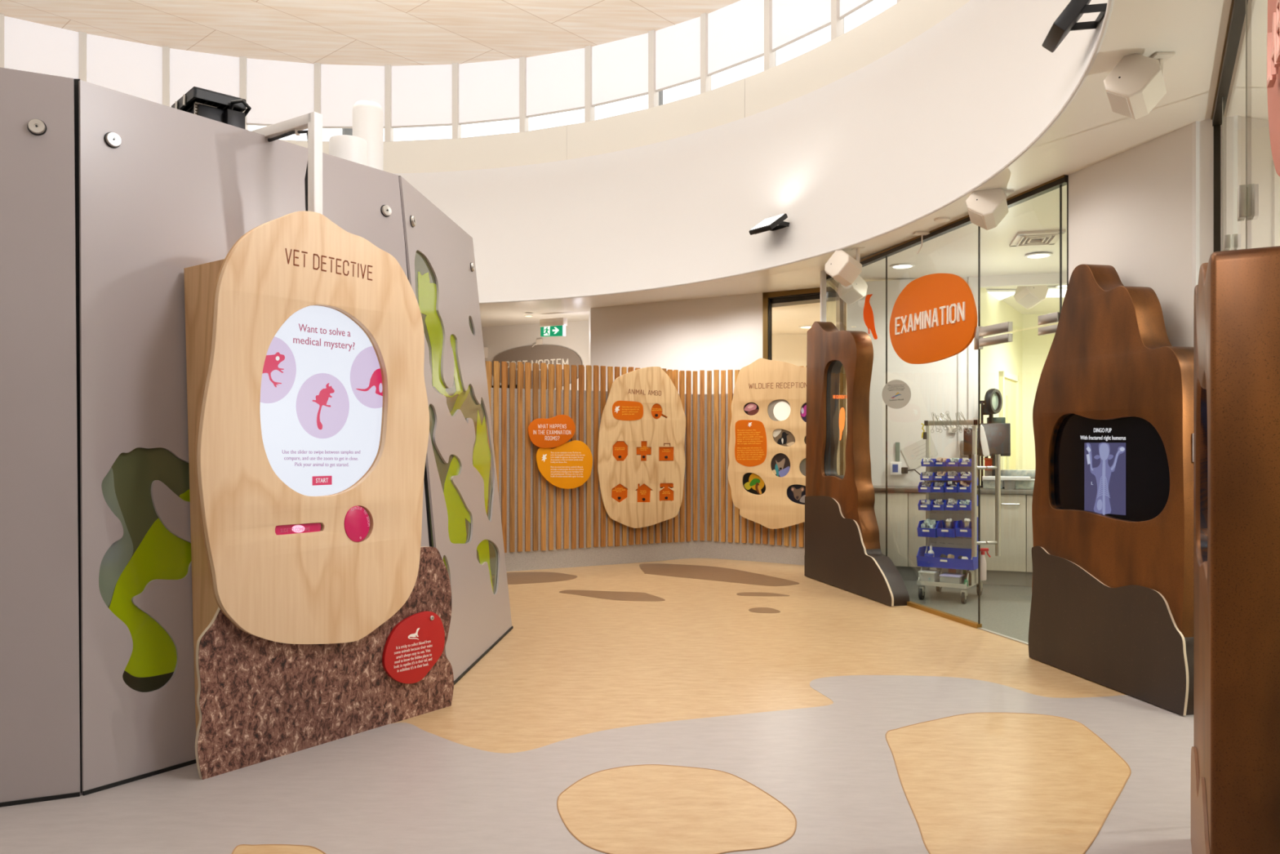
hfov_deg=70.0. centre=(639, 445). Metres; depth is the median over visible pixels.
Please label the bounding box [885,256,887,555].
door frame
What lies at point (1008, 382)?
door
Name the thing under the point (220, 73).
roller blind
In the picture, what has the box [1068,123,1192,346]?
wall
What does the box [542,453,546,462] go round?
picture
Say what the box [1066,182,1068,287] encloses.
window
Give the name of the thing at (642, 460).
plywood board
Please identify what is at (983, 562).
spray bottle
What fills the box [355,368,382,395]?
picture
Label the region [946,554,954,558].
packet
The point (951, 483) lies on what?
packets
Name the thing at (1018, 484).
storage box
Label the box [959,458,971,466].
storage bin
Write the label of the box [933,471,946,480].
storage bin
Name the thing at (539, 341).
wall sensor
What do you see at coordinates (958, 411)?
scissors
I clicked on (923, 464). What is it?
storage bin
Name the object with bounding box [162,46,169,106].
window
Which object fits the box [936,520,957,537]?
storage bin
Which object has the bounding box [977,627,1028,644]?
trim
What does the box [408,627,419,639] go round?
picture
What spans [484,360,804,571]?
slatted wall
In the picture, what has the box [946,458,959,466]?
storage bin
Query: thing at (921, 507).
storage bin
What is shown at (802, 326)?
recessed light
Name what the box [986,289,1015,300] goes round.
recessed light
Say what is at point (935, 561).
storage bin
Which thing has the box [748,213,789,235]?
floodlight
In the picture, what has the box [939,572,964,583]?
storage box
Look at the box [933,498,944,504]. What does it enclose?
packets
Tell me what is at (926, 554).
tub
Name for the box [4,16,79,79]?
roller blind
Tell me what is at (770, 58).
window
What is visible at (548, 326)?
exit sign
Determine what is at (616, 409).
picture
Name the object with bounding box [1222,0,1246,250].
window
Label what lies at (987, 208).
ceiling speaker
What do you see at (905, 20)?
wall
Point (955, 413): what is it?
scissors
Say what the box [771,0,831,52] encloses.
roller blind
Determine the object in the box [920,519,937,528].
packets
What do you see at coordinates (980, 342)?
door
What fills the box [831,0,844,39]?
window
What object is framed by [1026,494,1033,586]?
base cabinet
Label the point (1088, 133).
ceiling
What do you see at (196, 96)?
hood
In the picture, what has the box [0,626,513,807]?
baseboard
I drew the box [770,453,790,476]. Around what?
photo
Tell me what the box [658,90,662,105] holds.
trim
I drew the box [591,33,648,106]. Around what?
roller blind
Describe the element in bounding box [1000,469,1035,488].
storage box
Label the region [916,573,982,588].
tray
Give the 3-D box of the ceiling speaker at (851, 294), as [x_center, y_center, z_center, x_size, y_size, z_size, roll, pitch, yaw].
[1.951,-1.457,8.360,0.275,0.347,0.252,0,0,-38]
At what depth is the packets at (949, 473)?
7.44 m
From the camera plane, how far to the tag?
7.61 m
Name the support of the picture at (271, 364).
attached to the kiosk at (308, 412)
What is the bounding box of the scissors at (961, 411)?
[959,411,976,433]
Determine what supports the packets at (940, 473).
in the storage bin at (935, 477)
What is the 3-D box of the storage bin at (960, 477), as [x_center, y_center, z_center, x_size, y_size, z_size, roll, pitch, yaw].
[2.632,0.251,7.381,0.097,0.062,0.100,0,0,34]
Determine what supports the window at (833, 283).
in the wall at (882, 148)
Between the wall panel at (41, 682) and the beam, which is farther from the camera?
the beam
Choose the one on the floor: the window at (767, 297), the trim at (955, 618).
the trim at (955, 618)
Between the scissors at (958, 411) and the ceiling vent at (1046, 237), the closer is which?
the ceiling vent at (1046, 237)
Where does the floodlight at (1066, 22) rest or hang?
attached to the wall at (882, 148)
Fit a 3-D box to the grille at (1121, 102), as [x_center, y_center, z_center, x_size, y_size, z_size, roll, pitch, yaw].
[1.975,-1.402,3.763,0.079,0.099,0.144,0,0,38]
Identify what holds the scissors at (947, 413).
hanging from the trolley
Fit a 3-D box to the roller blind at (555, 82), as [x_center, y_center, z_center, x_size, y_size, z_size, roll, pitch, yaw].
[-1.012,-4.497,11.006,0.816,1.005,0.020,0,0,23]
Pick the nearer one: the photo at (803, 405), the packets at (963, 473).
the packets at (963, 473)
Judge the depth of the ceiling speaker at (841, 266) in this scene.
7.39 m
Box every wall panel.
[0,67,81,802]
[78,80,431,794]
[399,176,511,680]
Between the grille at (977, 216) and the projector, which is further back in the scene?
the grille at (977, 216)
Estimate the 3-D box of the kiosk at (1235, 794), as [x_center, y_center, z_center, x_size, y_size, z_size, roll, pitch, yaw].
[1.582,0.375,2.439,0.165,1.750,0.985,0,0,29]
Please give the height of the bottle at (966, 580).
0.070 m
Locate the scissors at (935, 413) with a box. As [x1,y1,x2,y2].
[933,413,946,432]
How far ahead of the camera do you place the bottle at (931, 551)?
7.48 m
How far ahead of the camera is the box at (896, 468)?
8.83 m
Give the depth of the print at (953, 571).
7.45 m
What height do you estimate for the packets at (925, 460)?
0.063 m
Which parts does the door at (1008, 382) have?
vision panel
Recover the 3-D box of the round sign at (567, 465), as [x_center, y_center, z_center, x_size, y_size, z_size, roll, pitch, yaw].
[-0.759,0.194,9.219,0.614,0.490,0.017,0,0,-28]
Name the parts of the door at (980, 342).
pull handle, pull handle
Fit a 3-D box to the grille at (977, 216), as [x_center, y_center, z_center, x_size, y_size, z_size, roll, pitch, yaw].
[2.119,-1.424,5.752,0.089,0.112,0.163,0,0,28]
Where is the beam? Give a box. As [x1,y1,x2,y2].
[980,272,1066,287]
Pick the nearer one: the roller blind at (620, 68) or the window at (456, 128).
the roller blind at (620, 68)
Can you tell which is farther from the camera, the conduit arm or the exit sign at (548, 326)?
the exit sign at (548, 326)
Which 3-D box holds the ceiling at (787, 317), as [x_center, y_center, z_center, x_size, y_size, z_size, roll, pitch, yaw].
[1.400,-1.550,11.000,4.000,0.040,3.200,0,0,0]
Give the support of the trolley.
on the floor
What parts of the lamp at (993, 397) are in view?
arm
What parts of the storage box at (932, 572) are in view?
lid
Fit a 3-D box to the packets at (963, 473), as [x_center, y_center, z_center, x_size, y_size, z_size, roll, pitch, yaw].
[2.630,0.244,7.383,0.089,0.061,0.080,0,0,30]
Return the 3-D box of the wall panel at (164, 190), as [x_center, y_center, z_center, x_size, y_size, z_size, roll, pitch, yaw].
[-1.593,-0.063,4.084,0.311,2.654,1.792,0,0,35]
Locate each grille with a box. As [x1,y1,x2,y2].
[840,289,860,303]
[968,208,985,228]
[1017,293,1038,307]
[1106,91,1132,118]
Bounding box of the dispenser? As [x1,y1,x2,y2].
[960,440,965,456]
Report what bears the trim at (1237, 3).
attached to the wall at (882, 148)
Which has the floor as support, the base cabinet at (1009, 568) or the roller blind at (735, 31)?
the base cabinet at (1009, 568)
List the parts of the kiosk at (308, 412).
bark panel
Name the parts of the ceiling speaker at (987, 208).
mounting plate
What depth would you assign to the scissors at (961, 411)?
7.42 m
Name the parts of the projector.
len plate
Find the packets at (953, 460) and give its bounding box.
[949,457,959,462]
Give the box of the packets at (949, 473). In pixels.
[947,471,958,475]
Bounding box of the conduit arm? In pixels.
[251,111,322,214]
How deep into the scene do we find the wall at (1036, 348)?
11.10 m
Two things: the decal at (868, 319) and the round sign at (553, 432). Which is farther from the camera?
the round sign at (553, 432)
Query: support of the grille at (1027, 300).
attached to the ceiling speaker at (1028, 296)
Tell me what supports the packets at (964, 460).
in the storage bin at (961, 464)
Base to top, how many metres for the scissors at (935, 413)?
0.164 m
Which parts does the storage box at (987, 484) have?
lid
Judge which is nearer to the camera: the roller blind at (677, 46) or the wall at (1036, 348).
the roller blind at (677, 46)
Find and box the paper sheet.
[901,435,937,471]
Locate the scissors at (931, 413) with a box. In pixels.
[930,413,939,432]
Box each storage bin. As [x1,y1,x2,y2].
[916,520,938,537]
[916,546,977,570]
[917,481,932,492]
[917,499,932,510]
[920,458,934,466]
[920,472,933,480]
[930,499,945,510]
[931,481,945,492]
[933,458,946,466]
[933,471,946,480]
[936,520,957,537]
[944,481,958,492]
[944,499,958,510]
[945,472,959,480]
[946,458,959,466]
[955,520,977,537]
[957,481,971,492]
[957,499,971,510]
[958,472,971,480]
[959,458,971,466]
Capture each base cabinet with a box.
[874,492,908,580]
[908,492,947,580]
[966,493,1026,586]
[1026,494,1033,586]
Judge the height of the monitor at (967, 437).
0.549 m
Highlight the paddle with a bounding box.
[980,424,989,457]
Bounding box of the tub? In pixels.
[924,552,933,563]
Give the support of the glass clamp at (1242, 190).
attached to the window at (1234, 95)
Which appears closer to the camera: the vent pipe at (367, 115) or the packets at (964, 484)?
the vent pipe at (367, 115)
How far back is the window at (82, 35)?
10.78 m
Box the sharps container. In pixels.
[983,457,991,475]
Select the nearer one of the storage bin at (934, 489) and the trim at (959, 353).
the storage bin at (934, 489)
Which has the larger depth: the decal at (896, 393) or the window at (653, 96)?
the window at (653, 96)
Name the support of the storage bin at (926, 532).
in the trolley
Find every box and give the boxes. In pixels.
[890,462,925,481]
[918,568,940,581]
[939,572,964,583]
[982,479,1003,488]
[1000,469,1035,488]
[1014,479,1035,488]
[1192,433,1193,462]
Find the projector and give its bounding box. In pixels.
[171,86,251,128]
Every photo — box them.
[742,472,765,494]
[743,402,759,415]
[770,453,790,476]
[773,428,795,446]
[786,484,805,504]
[800,402,806,422]
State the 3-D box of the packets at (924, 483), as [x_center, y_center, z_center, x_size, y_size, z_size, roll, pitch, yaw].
[2.368,0.338,7.561,0.080,0.070,0.084,0,0,16]
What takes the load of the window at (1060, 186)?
in the glass wall
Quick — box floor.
[0,558,1193,853]
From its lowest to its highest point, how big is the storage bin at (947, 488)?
0.082 m
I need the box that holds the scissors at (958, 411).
[956,411,968,432]
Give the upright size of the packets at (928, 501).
0.058 m
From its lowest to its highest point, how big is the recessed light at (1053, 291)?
0.019 m
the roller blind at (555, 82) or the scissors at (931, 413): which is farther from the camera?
the roller blind at (555, 82)
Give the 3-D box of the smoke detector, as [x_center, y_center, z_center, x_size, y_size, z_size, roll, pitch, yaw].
[2.124,-1.581,6.429,0.110,0.018,0.110,0,0,0]
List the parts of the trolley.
plate, post, louvre panel, rail, plate, post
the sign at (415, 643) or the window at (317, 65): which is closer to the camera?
the sign at (415, 643)
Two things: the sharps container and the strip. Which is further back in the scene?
the strip
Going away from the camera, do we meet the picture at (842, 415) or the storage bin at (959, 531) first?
the storage bin at (959, 531)
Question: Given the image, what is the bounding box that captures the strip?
[895,442,899,461]
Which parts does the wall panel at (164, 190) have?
cutout pane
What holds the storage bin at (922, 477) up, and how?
in the trolley
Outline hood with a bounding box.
[171,86,246,112]
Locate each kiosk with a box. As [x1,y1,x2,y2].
[183,210,453,779]
[804,321,909,606]
[1028,264,1193,715]
[1190,245,1279,853]
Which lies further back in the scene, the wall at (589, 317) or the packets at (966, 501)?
the wall at (589, 317)
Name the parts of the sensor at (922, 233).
rod, plate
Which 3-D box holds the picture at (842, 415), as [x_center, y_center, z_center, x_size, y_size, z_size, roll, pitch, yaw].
[1.777,-0.188,8.049,0.001,0.290,0.120,0,0,-13]
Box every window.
[0,13,4,67]
[79,31,86,81]
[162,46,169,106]
[239,56,307,142]
[314,62,384,142]
[384,64,451,142]
[452,62,519,138]
[519,56,582,132]
[584,45,644,122]
[648,29,693,108]
[700,13,748,93]
[762,286,846,475]
[764,0,797,71]
[826,273,844,475]
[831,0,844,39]
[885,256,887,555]
[977,226,980,623]
[981,185,1062,337]
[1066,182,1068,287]
[1217,97,1222,251]
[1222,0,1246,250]
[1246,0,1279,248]
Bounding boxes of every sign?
[382,611,444,683]
[491,345,582,389]
[527,414,575,448]
[536,440,592,488]
[539,317,567,336]
[888,273,977,364]
[1266,0,1279,176]
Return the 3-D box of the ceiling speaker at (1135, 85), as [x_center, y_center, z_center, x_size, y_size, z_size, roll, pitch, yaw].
[2.045,-1.478,3.743,0.243,0.266,0.223,0,0,38]
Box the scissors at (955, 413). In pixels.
[954,413,962,431]
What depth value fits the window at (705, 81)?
9.91 m
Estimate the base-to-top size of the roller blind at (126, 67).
1.005 m
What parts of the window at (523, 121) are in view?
sill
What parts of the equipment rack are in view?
frame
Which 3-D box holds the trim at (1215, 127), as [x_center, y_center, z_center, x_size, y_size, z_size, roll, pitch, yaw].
[2.795,-0.170,4.420,0.040,2.800,0.030,0,0,29]
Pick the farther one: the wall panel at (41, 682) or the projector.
the projector
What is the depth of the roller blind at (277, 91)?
11.46 m
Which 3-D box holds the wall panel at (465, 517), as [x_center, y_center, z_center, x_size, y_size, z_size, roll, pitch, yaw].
[-1.056,-0.071,5.470,0.259,2.648,1.581,0,0,4]
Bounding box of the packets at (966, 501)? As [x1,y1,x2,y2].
[959,499,970,504]
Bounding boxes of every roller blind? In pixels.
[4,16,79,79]
[86,33,162,104]
[169,48,239,106]
[246,57,314,125]
[320,64,384,128]
[391,64,452,128]
[458,58,519,124]
[526,48,584,118]
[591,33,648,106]
[655,16,700,92]
[707,0,764,76]
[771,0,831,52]
[839,0,874,19]
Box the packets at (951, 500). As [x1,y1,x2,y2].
[946,497,957,504]
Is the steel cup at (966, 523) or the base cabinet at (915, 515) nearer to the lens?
the steel cup at (966, 523)
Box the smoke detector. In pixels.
[933,217,950,222]
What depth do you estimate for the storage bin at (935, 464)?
7.45 m
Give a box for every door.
[971,311,1059,556]
[999,370,1018,469]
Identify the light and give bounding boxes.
[291,524,304,532]
[798,325,811,328]
[889,263,915,268]
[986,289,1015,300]
[1024,252,1053,258]
[1045,286,1066,297]
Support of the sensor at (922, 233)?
attached to the ceiling at (1088, 133)
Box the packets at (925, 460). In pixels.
[923,457,933,462]
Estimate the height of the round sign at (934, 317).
0.660 m
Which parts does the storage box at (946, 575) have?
lid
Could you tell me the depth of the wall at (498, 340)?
13.46 m
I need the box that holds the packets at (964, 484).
[960,480,970,486]
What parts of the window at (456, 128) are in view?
sill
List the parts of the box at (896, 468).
blue panel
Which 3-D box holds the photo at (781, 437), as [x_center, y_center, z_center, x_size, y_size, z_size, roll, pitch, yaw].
[1.499,-0.080,9.536,0.248,0.204,0.114,0,0,0]
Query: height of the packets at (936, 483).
0.070 m
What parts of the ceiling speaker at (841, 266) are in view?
mounting plate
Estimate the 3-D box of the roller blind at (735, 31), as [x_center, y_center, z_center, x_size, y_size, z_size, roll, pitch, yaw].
[1.014,-4.497,9.636,0.783,1.005,0.018,0,0,45]
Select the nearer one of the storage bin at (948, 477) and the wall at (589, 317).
the storage bin at (948, 477)
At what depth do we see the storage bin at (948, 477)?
7.40 m
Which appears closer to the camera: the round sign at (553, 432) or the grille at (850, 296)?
the grille at (850, 296)
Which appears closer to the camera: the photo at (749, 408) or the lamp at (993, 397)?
the lamp at (993, 397)
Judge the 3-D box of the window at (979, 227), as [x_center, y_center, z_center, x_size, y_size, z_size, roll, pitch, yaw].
[2.169,-0.165,6.866,0.013,2.770,1.277,0,0,-13]
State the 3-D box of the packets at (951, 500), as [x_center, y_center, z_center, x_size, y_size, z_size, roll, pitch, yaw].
[2.546,0.469,7.441,0.092,0.071,0.078,0,0,36]
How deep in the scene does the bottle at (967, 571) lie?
7.25 m
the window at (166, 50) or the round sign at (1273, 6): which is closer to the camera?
the round sign at (1273, 6)
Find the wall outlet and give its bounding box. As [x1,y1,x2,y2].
[948,426,955,433]
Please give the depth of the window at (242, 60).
11.37 m
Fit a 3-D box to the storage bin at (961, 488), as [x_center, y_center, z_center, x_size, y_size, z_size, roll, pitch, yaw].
[2.625,0.338,7.377,0.100,0.080,0.115,0,0,34]
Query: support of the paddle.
attached to the monitor at (997, 435)
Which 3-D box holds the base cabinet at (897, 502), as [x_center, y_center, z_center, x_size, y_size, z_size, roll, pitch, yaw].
[2.367,0.843,8.656,0.357,0.815,0.427,0,0,20]
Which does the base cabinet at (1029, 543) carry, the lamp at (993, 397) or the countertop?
the countertop
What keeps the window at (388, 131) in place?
in the wall at (905, 20)
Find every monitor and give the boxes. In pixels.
[963,427,982,487]
[980,422,1010,488]
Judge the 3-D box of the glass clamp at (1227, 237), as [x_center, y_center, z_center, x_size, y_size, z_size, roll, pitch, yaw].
[2.362,-0.808,3.647,0.056,0.053,0.074,0,0,29]
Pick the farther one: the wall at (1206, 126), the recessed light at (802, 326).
the recessed light at (802, 326)
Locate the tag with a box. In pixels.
[920,422,926,439]
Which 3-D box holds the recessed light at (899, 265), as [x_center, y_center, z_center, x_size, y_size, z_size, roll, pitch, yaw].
[2.375,-1.618,8.275,0.218,0.008,0.218,0,0,0]
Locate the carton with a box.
[942,568,962,582]
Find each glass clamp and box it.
[1223,234,1230,250]
[1237,184,1246,221]
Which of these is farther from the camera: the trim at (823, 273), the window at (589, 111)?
the window at (589, 111)
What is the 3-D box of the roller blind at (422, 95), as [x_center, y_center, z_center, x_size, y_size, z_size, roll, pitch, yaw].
[-2.732,-4.497,11.480,0.802,1.005,0.019,0,0,7]
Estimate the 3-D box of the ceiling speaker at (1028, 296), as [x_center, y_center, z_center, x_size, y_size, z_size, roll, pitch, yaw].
[3.817,-1.493,8.905,0.296,0.333,0.278,0,0,-20]
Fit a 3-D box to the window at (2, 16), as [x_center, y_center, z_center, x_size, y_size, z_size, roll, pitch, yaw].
[-6.952,-4.397,10.608,0.839,1.206,0.100,0,0,-31]
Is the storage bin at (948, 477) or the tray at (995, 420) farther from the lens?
the tray at (995, 420)
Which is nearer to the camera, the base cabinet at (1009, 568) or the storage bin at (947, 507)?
the storage bin at (947, 507)
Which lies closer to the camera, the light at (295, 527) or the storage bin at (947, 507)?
the light at (295, 527)
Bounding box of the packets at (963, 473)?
[960,471,971,475]
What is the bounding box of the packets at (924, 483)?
[921,481,931,486]
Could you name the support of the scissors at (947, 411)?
hanging from the trolley
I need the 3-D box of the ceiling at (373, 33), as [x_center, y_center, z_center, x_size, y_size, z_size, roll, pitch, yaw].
[-3.580,-4.822,5.030,13.240,0.418,13.240,0,0,0]
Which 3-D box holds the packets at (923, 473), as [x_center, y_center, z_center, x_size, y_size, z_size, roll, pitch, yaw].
[2.380,0.245,7.556,0.078,0.057,0.092,0,0,-44]
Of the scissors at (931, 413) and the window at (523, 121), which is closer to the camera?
the scissors at (931, 413)
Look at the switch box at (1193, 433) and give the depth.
4.24 m
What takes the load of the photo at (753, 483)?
attached to the plywood board at (766, 470)
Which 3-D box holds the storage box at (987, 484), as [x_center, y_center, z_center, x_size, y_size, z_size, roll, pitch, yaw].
[3.188,0.352,8.269,0.176,0.078,0.132,0,0,20]
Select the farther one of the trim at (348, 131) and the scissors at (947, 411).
the trim at (348, 131)
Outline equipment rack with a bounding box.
[980,400,1005,485]
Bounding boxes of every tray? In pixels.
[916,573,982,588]
[986,417,1005,423]
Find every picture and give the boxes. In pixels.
[262,351,284,386]
[312,382,334,429]
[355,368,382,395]
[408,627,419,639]
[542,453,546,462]
[614,405,619,413]
[839,407,844,439]
[1084,442,1125,515]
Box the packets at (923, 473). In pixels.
[921,471,933,475]
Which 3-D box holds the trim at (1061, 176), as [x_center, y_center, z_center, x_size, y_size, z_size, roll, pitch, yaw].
[2.115,-1.585,6.987,0.012,0.014,3.304,0,0,-13]
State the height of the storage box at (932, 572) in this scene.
0.091 m
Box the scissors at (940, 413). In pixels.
[936,413,949,430]
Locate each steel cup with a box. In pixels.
[942,518,953,528]
[961,518,971,528]
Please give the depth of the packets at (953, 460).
7.42 m
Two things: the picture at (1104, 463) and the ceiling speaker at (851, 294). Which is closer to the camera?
the picture at (1104, 463)
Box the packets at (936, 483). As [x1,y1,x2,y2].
[933,480,946,486]
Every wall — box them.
[285,0,970,173]
[395,0,1114,303]
[481,320,588,390]
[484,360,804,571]
[588,308,591,365]
[591,293,762,394]
[772,333,807,367]
[846,276,977,485]
[980,287,1022,485]
[1022,314,1057,469]
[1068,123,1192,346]
[1200,118,1213,266]
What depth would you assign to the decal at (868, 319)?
7.77 m
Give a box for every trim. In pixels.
[342,128,352,135]
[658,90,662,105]
[820,271,826,321]
[826,174,1065,275]
[826,174,1068,280]
[906,600,982,628]
[958,352,959,458]
[968,276,973,458]
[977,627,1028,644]
[1192,121,1199,346]
[1210,0,1234,119]
[1212,0,1242,126]
[1213,124,1217,252]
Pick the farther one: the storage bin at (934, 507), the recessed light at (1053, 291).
the recessed light at (1053, 291)
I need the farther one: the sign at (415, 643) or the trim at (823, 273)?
the trim at (823, 273)
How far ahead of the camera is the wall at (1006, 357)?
9.86 m
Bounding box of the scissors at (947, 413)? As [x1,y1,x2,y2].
[946,413,960,432]
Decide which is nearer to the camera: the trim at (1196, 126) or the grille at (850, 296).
the trim at (1196, 126)
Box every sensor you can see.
[532,338,542,346]
[912,231,929,253]
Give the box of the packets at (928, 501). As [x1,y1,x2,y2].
[920,499,931,504]
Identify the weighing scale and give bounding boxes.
[982,475,1030,488]
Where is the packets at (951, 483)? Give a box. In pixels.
[947,480,957,486]
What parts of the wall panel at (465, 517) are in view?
cutout pane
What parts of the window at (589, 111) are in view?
sill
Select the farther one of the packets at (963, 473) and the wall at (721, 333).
the wall at (721, 333)
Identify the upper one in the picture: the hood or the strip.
the hood
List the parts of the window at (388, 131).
sill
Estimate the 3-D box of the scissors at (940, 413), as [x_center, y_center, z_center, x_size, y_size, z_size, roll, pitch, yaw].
[2.490,-0.194,7.527,0.109,0.147,0.009,0,0,34]
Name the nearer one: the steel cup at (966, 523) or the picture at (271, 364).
the picture at (271, 364)
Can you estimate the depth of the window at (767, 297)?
9.97 m
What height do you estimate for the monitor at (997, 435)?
0.590 m
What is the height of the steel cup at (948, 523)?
0.142 m
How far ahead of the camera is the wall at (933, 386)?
8.87 m
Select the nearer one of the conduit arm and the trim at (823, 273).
the conduit arm
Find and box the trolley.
[916,419,982,603]
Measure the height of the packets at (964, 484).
0.073 m
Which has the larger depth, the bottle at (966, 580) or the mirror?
the mirror
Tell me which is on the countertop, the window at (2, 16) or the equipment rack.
the equipment rack
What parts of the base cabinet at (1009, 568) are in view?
door, handle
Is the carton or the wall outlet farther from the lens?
the wall outlet
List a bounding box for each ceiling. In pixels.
[0,0,740,66]
[479,0,1231,327]
[772,297,835,333]
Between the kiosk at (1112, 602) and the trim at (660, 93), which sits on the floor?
the kiosk at (1112, 602)
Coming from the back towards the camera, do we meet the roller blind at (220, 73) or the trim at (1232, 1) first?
the roller blind at (220, 73)
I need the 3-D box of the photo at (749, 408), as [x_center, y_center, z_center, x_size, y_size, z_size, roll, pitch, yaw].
[1.176,-0.386,9.681,0.190,0.152,0.004,0,0,24]
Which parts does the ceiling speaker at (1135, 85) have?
mounting plate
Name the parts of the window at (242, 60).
sill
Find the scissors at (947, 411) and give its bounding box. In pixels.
[940,410,954,431]
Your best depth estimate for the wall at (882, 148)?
8.35 m
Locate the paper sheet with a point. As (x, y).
(913, 454)
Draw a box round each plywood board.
[597,366,685,528]
[727,358,806,528]
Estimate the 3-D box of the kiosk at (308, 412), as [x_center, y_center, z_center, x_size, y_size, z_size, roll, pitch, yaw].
[-1.390,0.147,3.985,0.380,2.207,1.262,0,0,37]
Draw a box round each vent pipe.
[328,134,368,166]
[352,100,383,170]
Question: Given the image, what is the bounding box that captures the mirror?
[773,401,791,420]
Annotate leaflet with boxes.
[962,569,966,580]
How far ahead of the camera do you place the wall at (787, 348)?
12.60 m
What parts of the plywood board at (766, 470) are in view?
intro panel, peephole glass, peephole glass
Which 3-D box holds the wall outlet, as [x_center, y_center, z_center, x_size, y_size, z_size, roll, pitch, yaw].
[2.969,-0.145,8.699,0.072,0.058,0.030,0,0,21]
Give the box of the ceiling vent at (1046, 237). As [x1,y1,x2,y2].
[1009,229,1065,247]
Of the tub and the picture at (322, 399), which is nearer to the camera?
the picture at (322, 399)
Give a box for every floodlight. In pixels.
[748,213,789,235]
[1041,0,1106,52]
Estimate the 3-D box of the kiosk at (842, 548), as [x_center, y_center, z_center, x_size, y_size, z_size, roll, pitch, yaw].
[1.836,0.048,7.935,0.177,2.406,1.749,0,0,-13]
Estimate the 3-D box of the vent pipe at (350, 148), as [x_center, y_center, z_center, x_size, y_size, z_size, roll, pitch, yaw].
[-1.593,-1.437,5.000,0.203,0.453,0.203,0,0,0]
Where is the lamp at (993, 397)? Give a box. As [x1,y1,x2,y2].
[980,388,1002,487]
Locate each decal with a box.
[863,293,877,339]
[881,379,911,408]
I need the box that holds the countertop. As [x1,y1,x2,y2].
[872,485,1033,494]
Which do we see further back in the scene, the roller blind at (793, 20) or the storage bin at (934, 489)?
the roller blind at (793, 20)
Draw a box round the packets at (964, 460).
[961,457,969,462]
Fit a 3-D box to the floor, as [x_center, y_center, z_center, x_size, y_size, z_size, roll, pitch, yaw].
[-2.730,1.308,5.300,21.800,0.124,21.800,0,0,0]
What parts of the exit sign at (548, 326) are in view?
doorway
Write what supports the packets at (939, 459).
in the storage bin at (935, 464)
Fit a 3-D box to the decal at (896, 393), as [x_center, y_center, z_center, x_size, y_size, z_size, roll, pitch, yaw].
[2.051,-0.409,7.327,0.002,0.234,0.461,0,0,-13]
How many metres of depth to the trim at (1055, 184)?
6.52 m
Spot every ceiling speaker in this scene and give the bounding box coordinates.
[824,247,864,286]
[836,275,867,305]
[965,188,1013,230]
[1013,284,1048,309]
[1103,52,1175,119]
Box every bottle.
[928,544,933,556]
[964,569,971,585]
[964,577,968,586]
[980,547,991,580]
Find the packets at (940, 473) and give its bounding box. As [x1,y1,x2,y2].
[936,471,946,475]
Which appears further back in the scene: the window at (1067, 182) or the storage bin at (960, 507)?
the storage bin at (960, 507)
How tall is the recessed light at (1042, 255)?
0.008 m
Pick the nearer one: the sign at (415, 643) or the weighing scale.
the sign at (415, 643)
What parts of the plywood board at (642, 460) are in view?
intro panel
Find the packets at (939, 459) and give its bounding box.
[935,457,948,462]
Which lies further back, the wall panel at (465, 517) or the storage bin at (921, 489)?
the storage bin at (921, 489)
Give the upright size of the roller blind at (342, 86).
1.005 m
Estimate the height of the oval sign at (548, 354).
0.644 m
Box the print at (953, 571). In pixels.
[948,568,955,573]
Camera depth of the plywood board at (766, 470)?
9.58 m
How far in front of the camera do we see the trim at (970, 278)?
8.63 m

